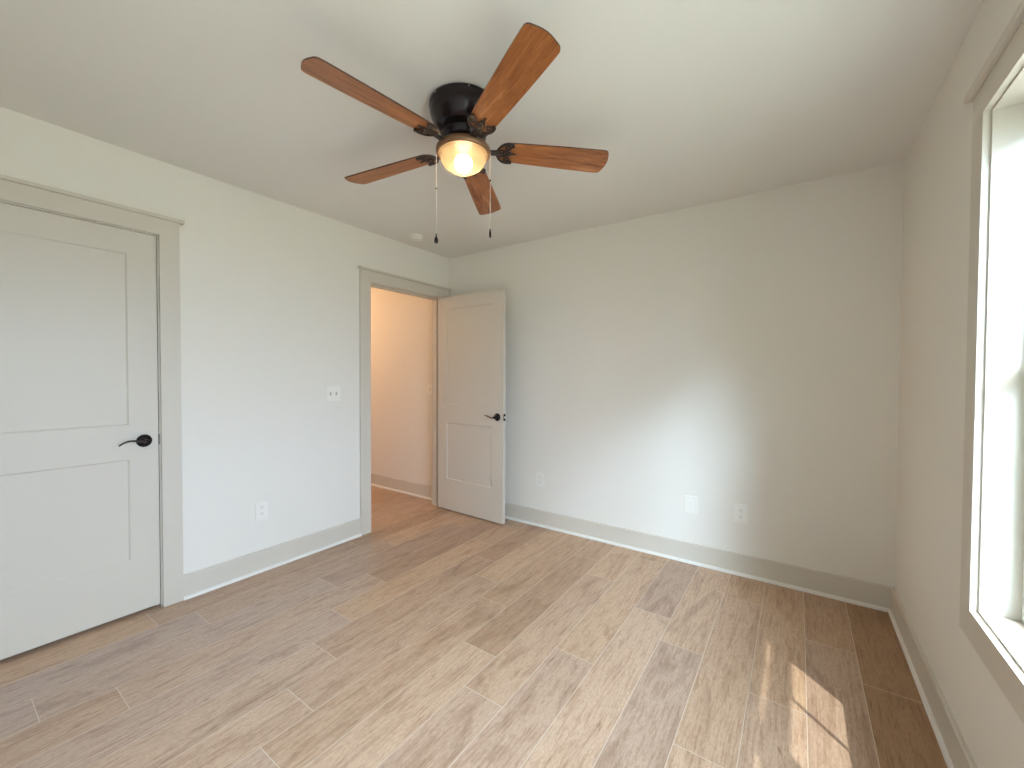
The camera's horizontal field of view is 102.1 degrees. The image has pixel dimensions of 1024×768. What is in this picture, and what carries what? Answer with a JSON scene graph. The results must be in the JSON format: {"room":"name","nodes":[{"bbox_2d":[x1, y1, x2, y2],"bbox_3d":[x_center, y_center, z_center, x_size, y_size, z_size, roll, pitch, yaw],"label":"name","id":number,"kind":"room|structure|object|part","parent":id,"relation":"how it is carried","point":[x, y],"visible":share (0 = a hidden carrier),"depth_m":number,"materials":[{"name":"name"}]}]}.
{"room":"empty bedroom","nodes":[
{"label":"empty bedroom","id":0,"kind":"room"},
{"bbox_2d":[0,107,448,574],"bbox_3d":[-1.660,-0.001,2.744,0.120,2.440,3.440,1,1,35],"label":"wall","id":1,"kind":"structure","parent":0,"point":[269,287],"depth_m":2.63,"materials":[{"name":"white paint"}]},
{"bbox_2d":[0,202,159,659],"bbox_3d":[-2.141,0.210,1.937,0.088,2.006,0.774,1,1,35],"label":"door","id":2,"kind":"structure","parent":1,"relation":"in","point":[80,438],"depth_m":2.00,"materials":[{"name":"beige paint"}]},
{"bbox_3d":[-1.961,0.304,2.139,0.018,0.028,0.110,1,1,35],"label":"lever","id":3,"kind":"part","parent":2,"relation":"part of","materials":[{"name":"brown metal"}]},
{"bbox_3d":[-1.943,0.303,2.194,0.053,0.067,0.067,1,1,35],"label":"handle","id":4,"kind":"part","parent":2,"relation":"part of","materials":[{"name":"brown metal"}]},
{"bbox_2d":[0,174,184,606],"bbox_3d":[-2.183,0.163,1.962,0.157,2.139,1.006,1,1,35],"label":"door frame","id":5,"kind":"structure","parent":1,"relation":"attached to","point":[13,191],"depth_m":2.27,"materials":[{"name":"beige paint"}]},
{"bbox_2d":[255,499,267,520],"bbox_3d":[-1.631,0.824,2.696,0.008,0.124,0.078,1,1,35],"label":"outlet","id":6,"kind":"object","parent":1,"relation":"attached to","point":[261,507],"visible":1,"depth_m":2.69,"materials":[{"name":"white plastic"}]},
{"bbox_2d":[183,518,361,600],"bbox_3d":[-1.537,1.150,2.824,0.027,0.137,1.159,1,1,35],"label":"baseboard","id":7,"kind":"structure","parent":1,"relation":"attached to","point":[207,579],"depth_m":2.71,"materials":[{"name":"beige paint"}]},
{"bbox_2d":[326,386,340,401],"bbox_3d":[-1.334,0.072,3.096,0.018,0.117,0.118,1,1,35],"label":"light switch","id":8,"kind":"object","parent":1,"relation":"attached to","point":[333,393],"visible":1,"depth_m":3.10,"materials":[{"name":"white plastic"}]},
{"bbox_2d":[358,266,450,534],"bbox_3d":[-0.963,0.134,3.725,0.157,2.139,1.034,1,1,35],"label":"door frame","id":9,"kind":"structure","parent":1,"relation":"attached to","point":[368,277],"depth_m":3.35,"materials":[{"name":"beige paint"}]},
{"bbox_2d":[438,288,505,523],"bbox_3d":[-0.385,0.186,3.765,0.819,2.014,0.141,1,1,37],"label":"door","id":10,"kind":"structure","parent":1,"relation":"in","point":[471,326],"depth_m":3.72,"materials":[{"name":"beige paint"}]},
{"bbox_3d":[-0.141,0.285,3.529,0.067,0.067,0.053,1,1,37],"label":"handle","id":11,"kind":"part","parent":10,"relation":"part of","materials":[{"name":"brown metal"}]},
{"bbox_2d":[0,486,946,767],"bbox_3d":[-1.169,1.227,2.498,5.626,0.001,3.320,1,1,35],"label":"floor","id":12,"kind":"structure","parent":0,"point":[433,636],"depth_m":1.80,"materials":[{"name":"brown wood"}]},
{"bbox_2d":[0,0,982,257],"bbox_3d":[-1.145,-1.262,2.439,5.876,0.100,3.560,1,1,35],"label":"ceiling","id":13,"kind":"structure","parent":0,"point":[691,103],"depth_m":1.68,"materials":[{"name":"white paint"}]},
{"bbox_2d":[409,234,422,241],"bbox_3d":[-0.797,-1.212,3.441,0.112,0.038,0.112,1,1,35],"label":"smoke detector","id":14,"kind":"object","parent":13,"relation":"attached to","point":[414,237],"visible":1,"depth_m":3.41,"materials":[{"name":"white plastic"}]},
{"bbox_2d":[301,22,608,243],"bbox_3d":[-0.248,-0.904,1.792,1.255,0.583,1.254,1,1,35],"label":"ceiling fan","id":15,"kind":"object","parent":13,"relation":"hanging from","point":[464,115],"visible":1,"depth_m":1.66,"materials":[{"name":"brown wood"}]},
{"bbox_3d":[-0.490,-1.028,1.503,0.133,0.006,0.510,16,11,42],"label":"blade","id":16,"kind":"part","parent":15,"relation":"part of","materials":[{"name":"brown wood"}]},
{"bbox_3d":[-0.577,-1.020,1.971,0.510,0.006,0.133,-1,12,26],"label":"blade","id":17,"kind":"part","parent":15,"relation":"part of","materials":[{"name":"brown wood"}]},
{"bbox_3d":[-0.330,-0.826,1.800,0.004,0.364,0.003,1,1,35],"label":"pull chain","id":18,"kind":"part","parent":15,"relation":"part of","materials":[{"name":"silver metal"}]},
{"bbox_3d":[-0.212,-0.960,1.798,0.209,0.087,0.209,1,1,35],"label":"lamp shade","id":19,"kind":"part","parent":15,"relation":"part of","materials":[{"name":"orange glass"}]},
{"bbox_3d":[-0.158,-1.018,2.198,0.133,0.006,0.510,-13,-3,7],"label":"blade","id":20,"kind":"part","parent":15,"relation":"part of","materials":[{"name":"brown wood"}]},
{"bbox_3d":[-0.095,-0.839,1.800,0.004,0.336,0.003,1,1,35],"label":"pull chain","id":21,"kind":"part","parent":15,"relation":"part of","materials":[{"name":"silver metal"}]},
{"bbox_3d":[-0.018,-1.032,1.440,0.133,0.006,0.510,15,-8,-27],"label":"blade","id":22,"kind":"part","parent":15,"relation":"part of","materials":[{"name":"brown wood"}]},
{"bbox_3d":[0.187,-1.026,1.870,0.510,0.006,0.133,0,-14,-10],"label":"blade","id":23,"kind":"part","parent":15,"relation":"part of","materials":[{"name":"brown wood"}]},
{"bbox_2d":[371,161,903,586],"bbox_3d":[-0.172,-0.016,3.879,5.876,2.440,0.120,1,1,35],"label":"wall","id":24,"kind":"structure","parent":0,"point":[745,349],"depth_m":2.78,"materials":[{"name":"white paint"}]},
{"bbox_2d":[371,473,431,499],"bbox_3d":[-1.641,1.109,4.824,2.180,0.137,0.027,1,1,35],"label":"baseboard","id":25,"kind":"structure","parent":24,"relation":"attached to","point":[424,491],"depth_m":4.52,"materials":[{"name":"beige paint"}]},
{"bbox_3d":[-1.645,1.169,4.820,2.180,0.018,0.013,1,1,35],"label":"shoe moulding","id":26,"kind":"part","parent":25,"relation":"part of","materials":[{"name":"white paint"}]},
{"bbox_2d":[427,383,431,394],"bbox_3d":[-0.856,0.053,4.269,0.072,0.117,0.018,1,1,35],"label":"light switch","id":27,"kind":"object","parent":24,"relation":"attached to","point":[429,385],"visible":0.9,"depth_m":4.27,"materials":[{"name":"white plastic"}]},
{"bbox_2d":[536,472,543,486],"bbox_3d":[0.239,0.815,3.530,0.078,0.124,0.008,1,1,35],"label":"outlet","id":28,"kind":"object","parent":24,"relation":"attached to","point":[539,475],"visible":1,"depth_m":3.53,"materials":[{"name":"white plastic"}]},
{"bbox_2d":[685,495,697,514],"bbox_3d":[1.233,0.831,2.844,0.084,0.122,0.008,1,1,35],"label":"blank plate","id":29,"kind":"object","parent":24,"relation":"attached to","point":[691,502],"visible":1,"depth_m":2.84,"materials":[{"name":"white plastic"}]},
{"bbox_2d":[505,502,891,611],"bbox_3d":[0.718,1.153,3.193,3.316,0.137,0.027,1,1,35],"label":"baseboard","id":30,"kind":"structure","parent":24,"relation":"attached to","point":[872,595],"depth_m":2.73,"materials":[{"name":"beige paint"}]},
{"bbox_2d":[734,503,747,523],"bbox_3d":[1.478,0.838,2.673,0.078,0.124,0.008,1,1,35],"label":"outlet","id":31,"kind":"object","parent":24,"relation":"attached to","point":[740,510],"visible":1,"depth_m":2.67,"materials":[{"name":"white plastic"}]},
{"bbox_2d":[894,0,1023,767],"bbox_3d":[1.174,0.052,0.784,0.140,2.440,3.440,1,1,35],"label":"wall","id":32,"kind":"structure","parent":0,"point":[937,166],"depth_m":1.56,"materials":[{"name":"white paint"}]},
{"bbox_2d":[888,587,976,767],"bbox_3d":[1.134,1.201,0.904,0.027,0.137,3.320,1,1,35],"label":"baseboard","id":33,"kind":"structure","parent":32,"relation":"attached to","point":[954,749],"depth_m":1.58,"materials":[{"name":"beige paint"}]},
{"bbox_3d":[1.128,1.260,0.909,0.013,0.018,3.320,1,1,35],"label":"shoe moulding","id":34,"kind":"part","parent":33,"relation":"part of","materials":[{"name":"white paint"}]},
{"bbox_2d":[959,0,1023,723],"bbox_3d":[0.882,-0.051,0.392,0.176,1.664,2.141,1,1,35],"label":"window","id":35,"kind":"structure","parent":32,"relation":"in","point":[1001,569],"depth_m":1.19,"materials":[{"name":"beige paint"}]},
{"bbox_3d":[1.268,-0.052,0.850,0.053,1.463,0.720,1,1,35],"label":"frame","id":36,"kind":"part","parent":35,"relation":"part of","materials":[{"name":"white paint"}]}
]}

